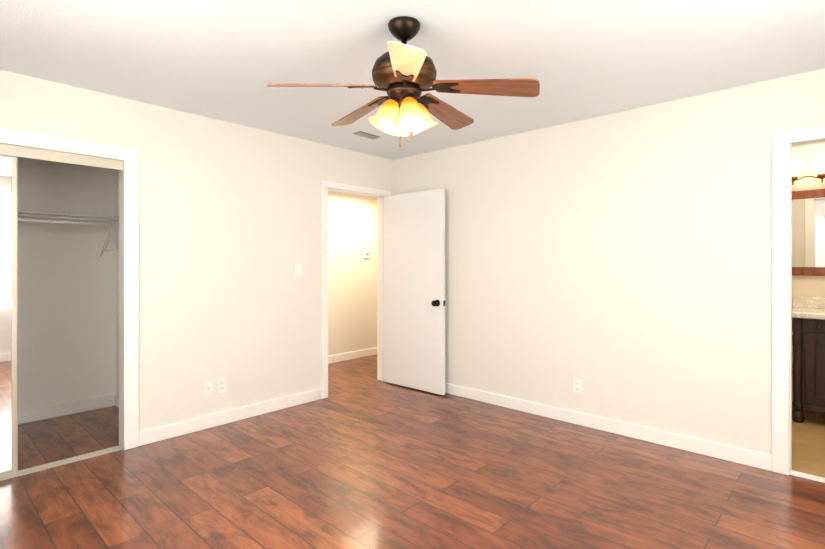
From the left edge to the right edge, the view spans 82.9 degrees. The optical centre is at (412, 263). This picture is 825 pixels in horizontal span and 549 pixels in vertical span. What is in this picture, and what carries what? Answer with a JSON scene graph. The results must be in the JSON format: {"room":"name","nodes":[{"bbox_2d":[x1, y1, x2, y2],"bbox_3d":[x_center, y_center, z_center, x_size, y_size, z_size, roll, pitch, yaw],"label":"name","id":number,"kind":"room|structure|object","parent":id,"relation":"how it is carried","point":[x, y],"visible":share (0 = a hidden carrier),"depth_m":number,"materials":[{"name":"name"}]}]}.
{"room":"empty bedroom","nodes":[
{"label":"empty bedroom","id":0,"kind":"room"},
{"bbox_2d":[116,169,118,395],"bbox_3d":[-2.285,0.072,3.917,1.090,2.440,0.060,0,0,43],"label":"wall","id":1,"kind":"structure","parent":0,"point":[117,286],"depth_m":4.24,"materials":[{"name":"white paint"}]},
{"bbox_2d":[114,395,118,407],"bbox_3d":[-2.300,1.242,3.879,1.060,0.100,0.019,0,0,43],"label":"baseboard","id":2,"kind":"structure","parent":1,"relation":"attached to","point":[116,398],"depth_m":4.21,"materials":[{"name":"white wood"}]},
{"bbox_2d":[0,70,392,431],"bbox_3d":[-1.016,0.072,4.401,0.120,2.440,6.210,0,0,43],"label":"wall","id":3,"kind":"structure","parent":0,"point":[230,225],"depth_m":3.71,"materials":[{"name":"white paint"}]},
{"bbox_2d":[0,154,17,477],"bbox_3d":[-2.647,0.304,2.616,0.058,1.944,0.675,0,0,43],"label":"mirrored closet door","id":4,"kind":"structure","parent":3,"relation":"in","point":[8,315],"depth_m":2.81,"materials":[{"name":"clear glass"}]},
{"bbox_2d":[0,128,138,480],"bbox_3d":[-2.460,0.246,2.821,0.138,2.092,1.414,0,0,43],"label":"trim","id":5,"kind":"structure","parent":3,"relation":"attached to","point":[124,162],"depth_m":3.24,"materials":[{"name":"white wood"}]},
{"bbox_2d":[204,380,212,395],"bbox_3d":[-1.601,0.980,3.666,0.016,0.116,0.072,0,0,43],"label":"outlet","id":6,"kind":"object","parent":3,"relation":"attached to","point":[208,388],"visible":1,"depth_m":3.67,"materials":[{"name":"white plastic"}]},
{"bbox_2d":[218,378,225,393],"bbox_3d":[-1.528,0.980,3.749,0.010,0.116,0.072,0,0,43],"label":"outlet","id":7,"kind":"object","parent":3,"relation":"attached to","point":[221,385],"visible":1,"depth_m":3.75,"materials":[{"name":"white plastic"}]},
{"bbox_2d":[139,388,322,445],"bbox_3d":[-1.401,1.242,3.885,0.015,0.100,1.586,0,0,43],"label":"baseboard","id":8,"kind":"structure","parent":3,"relation":"attached to","point":[153,435],"depth_m":3.75,"materials":[{"name":"white wood"}]},
{"bbox_2d":[295,264,301,276],"bbox_3d":[-1.042,0.062,4.272,0.016,0.116,0.072,0,0,43],"label":"light switch","id":9,"kind":"object","parent":3,"relation":"attached to","point":[298,270],"visible":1,"depth_m":4.27,"materials":[{"name":"white plastic"}]},
{"bbox_2d":[322,180,390,397],"bbox_3d":[-0.603,0.248,4.849,0.156,2.087,0.914,0,0,43],"label":"door frame","id":10,"kind":"structure","parent":3,"relation":"attached to","point":[327,186],"depth_m":4.79,"materials":[{"name":"white wood"}]},
{"bbox_2d":[384,188,444,394],"bbox_3d":[0.003,0.275,4.815,0.815,2.010,0.169,0,0,41],"label":"door","id":11,"kind":"structure","parent":10,"relation":"attached to","point":[414,290],"depth_m":4.77,"materials":[{"name":"white wood"}]},
{"bbox_2d":[18,157,376,411],"bbox_3d":[-1.906,0.072,5.221,0.120,2.440,6.210,0,0,43],"label":"wall","id":12,"kind":"structure","parent":0,"point":[66,315],"depth_m":4.07,"materials":[{"name":"white paint"}]},
{"bbox_2d":[18,395,113,423],"bbox_3d":[-3.288,1.242,3.618,0.019,0.100,1.740,0,0,43],"label":"baseboard","id":13,"kind":"structure","parent":12,"relation":"attached to","point":[26,416],"depth_m":3.97,"materials":[{"name":"white wood"}]},
{"bbox_2d":[18,211,118,259],"bbox_3d":[-3.143,-0.215,3.485,0.415,0.365,1.730,0,0,43],"label":"closet shelf","id":14,"kind":"object","parent":12,"relation":"attached to","point":[76,218],"visible":0.75,"depth_m":3.73,"materials":[{"name":"white wood"}]},
{"bbox_2d":[105,223,117,250],"bbox_3d":[-2.514,-0.223,3.898,0.417,0.238,0.028,0,0,43],"label":"hanger","id":15,"kind":"object","parent":14,"relation":"hanging from","point":[113,239],"visible":0.85,"depth_m":3.90,"materials":[{"name":"white metal"}]},
{"bbox_2d":[341,266,344,273],"bbox_3d":[-0.916,0.086,6.194,0.016,0.116,0.072,0,0,43],"label":"light switch","id":16,"kind":"object","parent":12,"relation":"attached to","point":[342,269],"visible":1,"depth_m":6.18,"materials":[{"name":"white plastic"}]},
{"bbox_2d":[328,347,376,363],"bbox_3d":[-1.226,1.242,5.859,0.015,0.100,4.110,0,0,43],"label":"baseboard","id":17,"kind":"structure","parent":12,"relation":"attached to","point":[372,351],"depth_m":6.29,"materials":[{"name":"white wood"}]},
{"bbox_2d":[363,252,369,257],"bbox_3d":[-0.635,-0.118,6.488,0.032,0.080,0.110,0,0,43],"label":"thermostat","id":18,"kind":"object","parent":12,"relation":"attached to","point":[366,254],"visible":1,"depth_m":6.47,"materials":[{"name":"white plastic"}]},
{"bbox_2d":[0,355,824,548],"bbox_3d":[0.198,1.342,3.268,6.000,0.100,6.350,0,0,43],"label":"floor","id":19,"kind":"structure","parent":0,"point":[360,456],"depth_m":2.71,"materials":[{"name":"brown wood"}]},
{"bbox_2d":[0,0,824,159],"bbox_3d":[0.198,-1.198,3.268,6.000,0.100,6.350,0,0,43],"label":"ceiling","id":20,"kind":"structure","parent":0,"point":[226,60],"depth_m":2.55,"materials":[{"name":"white paint"}]},
{"bbox_2d":[351,130,381,139],"bbox_3d":[-0.405,-1.142,4.171,0.130,0.012,0.270,0,0,43],"label":"ceiling vent","id":21,"kind":"object","parent":20,"relation":"in","point":[366,135],"visible":1,"depth_m":4.15,"materials":[{"name":"white metal"}]},
{"bbox_2d":[267,16,539,146],"bbox_3d":[-0.039,-0.857,2.278,1.209,0.583,1.207,3,4,43],"label":"fan","id":22,"kind":"object","parent":20,"relation":"hanging from","point":[404,74],"visible":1,"depth_m":2.17,"materials":[{"name":"brown wood"}]},
{"bbox_2d":[393,68,824,454],"bbox_3d":[1.486,0.072,3.692,4.520,2.440,0.120,0,0,43],"label":"wall","id":23,"kind":"structure","parent":0,"point":[619,264],"depth_m":3.49,"materials":[{"name":"white paint"}]},
{"bbox_2d":[573,379,581,393],"bbox_3d":[1.326,0.988,3.752,0.072,0.116,0.010,0,0,43],"label":"outlet","id":24,"kind":"object","parent":23,"relation":"attached to","point":[577,386],"visible":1,"depth_m":3.75,"materials":[{"name":"white plastic"}]},
{"bbox_2d":[445,383,771,470],"bbox_3d":[1.009,1.242,4.041,3.345,0.100,0.015,0,0,43],"label":"baseboard","id":25,"kind":"structure","parent":23,"relation":"attached to","point":[756,459],"depth_m":3.48,"materials":[{"name":"white wood"}]},
{"bbox_2d":[772,126,824,482],"bbox_3d":[2.620,0.242,2.647,0.916,2.100,0.156,0,0,43],"label":"door frame","id":26,"kind":"structure","parent":23,"relation":"attached to","point":[784,143],"depth_m":2.87,"materials":[{"name":"white wood"}]},
{"bbox_2d":[792,409,824,477],"bbox_3d":[2.970,1.288,3.473,1.800,0.008,1.690,0,0,43],"label":"floor","id":27,"kind":"structure","parent":0,"point":[808,445],"depth_m":3.29,"materials":[{"name":"beige tile"}]},
{"bbox_2d":[792,296,824,422],"bbox_3d":[3.591,0.733,3.667,0.970,1.102,0.558,0,0,43],"label":"bathroom vanity","id":28,"kind":"object","parent":27,"relation":"on","point":[808,341],"visible":0.98,"depth_m":3.74,"materials":[{"name":"brown wood"}]},
{"bbox_2d":[792,143,824,400],"bbox_3d":[3.540,0.072,4.179,1.920,2.440,0.120,0,0,43],"label":"wall","id":29,"kind":"structure","parent":0,"point":[807,286],"depth_m":4.14,"materials":[{"name":"beige paint"}]},
{"bbox_2d":[792,188,824,275],"bbox_3d":[3.715,-0.272,3.909,0.995,0.756,0.036,0,0,43],"label":"bathroom mirror","id":30,"kind":"object","parent":29,"relation":"attached to","point":[808,232],"depth_m":4.12,"materials":[{"name":"brown wood"}]},
{"bbox_2d":[792,155,824,184],"bbox_3d":[3.573,-0.795,3.928,0.726,0.234,0.200,0,0,43],"label":"sconce","id":31,"kind":"object","parent":29,"relation":"attached to","point":[819,162],"visible":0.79,"depth_m":3.99,"materials":[{"name":"gold metal"}]}
]}

